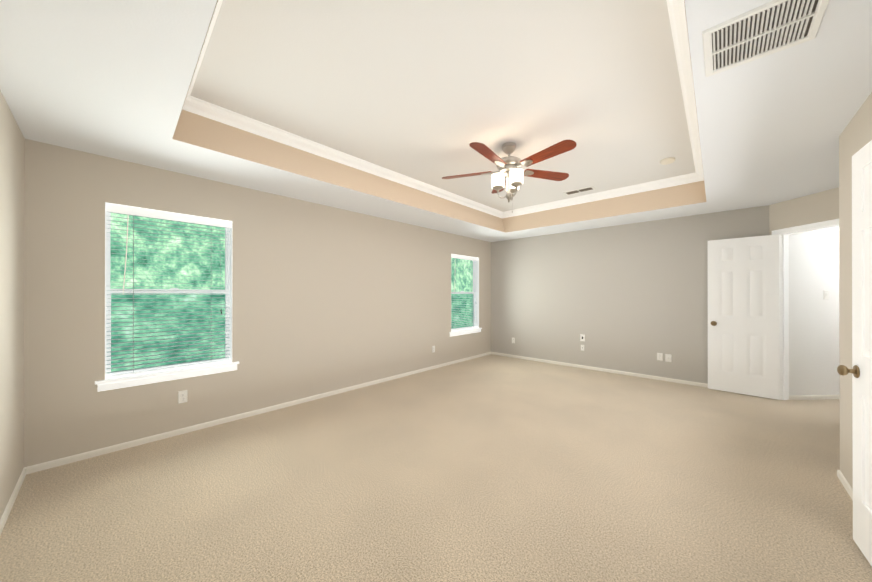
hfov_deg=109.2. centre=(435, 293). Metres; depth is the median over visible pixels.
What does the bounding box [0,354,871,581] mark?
floor
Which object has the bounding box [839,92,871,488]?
wall
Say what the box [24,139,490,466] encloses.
wall
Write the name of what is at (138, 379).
window
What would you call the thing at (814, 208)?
wall
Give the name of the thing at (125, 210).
window blind
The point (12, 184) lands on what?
wall
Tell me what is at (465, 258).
window blind
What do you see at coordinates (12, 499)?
baseboard
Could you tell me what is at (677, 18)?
crown molding
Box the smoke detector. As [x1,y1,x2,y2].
[660,157,674,164]
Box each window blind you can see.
[106,204,230,378]
[451,254,477,330]
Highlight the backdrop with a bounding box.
[110,213,472,371]
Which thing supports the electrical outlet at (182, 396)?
attached to the wall at (325, 298)
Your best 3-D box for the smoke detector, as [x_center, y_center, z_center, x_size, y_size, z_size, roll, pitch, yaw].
[2.503,-1.424,3.348,0.136,0.037,0.136,0,0,43]
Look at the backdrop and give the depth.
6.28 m
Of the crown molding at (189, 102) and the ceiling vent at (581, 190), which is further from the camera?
the ceiling vent at (581, 190)
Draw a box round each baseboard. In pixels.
[0,467,27,534]
[28,352,490,473]
[491,352,707,387]
[789,395,839,399]
[837,470,852,500]
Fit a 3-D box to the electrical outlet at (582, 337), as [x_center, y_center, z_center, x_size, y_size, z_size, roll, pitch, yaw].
[2.588,0.786,5.471,0.075,0.120,0.007,0,0,43]
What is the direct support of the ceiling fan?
hanging from the ceiling at (427, 91)
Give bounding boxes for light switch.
[823,290,828,298]
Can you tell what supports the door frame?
attached to the wall at (814, 208)
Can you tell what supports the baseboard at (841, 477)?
attached to the wall at (855, 136)
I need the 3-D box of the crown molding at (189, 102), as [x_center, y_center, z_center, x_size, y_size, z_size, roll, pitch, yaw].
[-0.919,-1.406,1.292,2.580,0.082,0.224,0,0,43]
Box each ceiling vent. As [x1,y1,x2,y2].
[563,186,594,194]
[702,0,828,76]
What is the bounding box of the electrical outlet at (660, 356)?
[657,353,662,360]
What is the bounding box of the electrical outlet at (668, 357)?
[665,354,671,361]
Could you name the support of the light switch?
attached to the wall at (814, 360)
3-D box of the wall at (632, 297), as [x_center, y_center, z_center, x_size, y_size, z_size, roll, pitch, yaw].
[2.762,-0.179,5.418,4.420,3.000,0.150,0,0,43]
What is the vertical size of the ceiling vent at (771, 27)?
0.011 m
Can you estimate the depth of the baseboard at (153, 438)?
3.03 m
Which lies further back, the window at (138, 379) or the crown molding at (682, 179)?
the crown molding at (682, 179)
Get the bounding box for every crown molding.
[182,99,501,217]
[183,0,222,111]
[502,174,693,218]
[666,0,703,181]
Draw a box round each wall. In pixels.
[0,90,24,518]
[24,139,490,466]
[491,205,768,383]
[769,187,838,234]
[789,227,839,394]
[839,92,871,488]
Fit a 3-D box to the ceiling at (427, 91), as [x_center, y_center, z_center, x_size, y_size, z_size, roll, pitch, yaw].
[0.693,-1.564,2.967,3.265,0.240,5.200,0,0,43]
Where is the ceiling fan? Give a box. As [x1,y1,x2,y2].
[442,140,576,212]
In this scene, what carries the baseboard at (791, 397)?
attached to the wall at (814, 360)
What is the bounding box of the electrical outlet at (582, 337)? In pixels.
[580,334,584,340]
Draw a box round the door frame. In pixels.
[772,219,838,399]
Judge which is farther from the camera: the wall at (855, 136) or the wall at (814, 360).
the wall at (814, 360)
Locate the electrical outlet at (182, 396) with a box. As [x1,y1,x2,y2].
[178,390,186,403]
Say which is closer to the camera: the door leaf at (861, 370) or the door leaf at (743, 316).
the door leaf at (861, 370)
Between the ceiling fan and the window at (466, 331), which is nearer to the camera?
the ceiling fan
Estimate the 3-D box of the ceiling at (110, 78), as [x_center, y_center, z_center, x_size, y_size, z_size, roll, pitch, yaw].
[1.184,-1.404,2.853,5.600,0.560,6.860,0,0,43]
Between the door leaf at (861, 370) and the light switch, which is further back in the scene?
the light switch
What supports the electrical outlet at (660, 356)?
attached to the wall at (632, 297)
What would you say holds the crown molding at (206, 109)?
attached to the ceiling at (110, 78)
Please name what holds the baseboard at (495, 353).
attached to the wall at (632, 297)
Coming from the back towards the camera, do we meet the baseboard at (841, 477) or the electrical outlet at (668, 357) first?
the electrical outlet at (668, 357)
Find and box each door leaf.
[708,234,779,399]
[837,140,871,565]
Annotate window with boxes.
[95,202,238,391]
[449,254,481,336]
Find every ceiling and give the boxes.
[0,0,871,241]
[190,0,695,211]

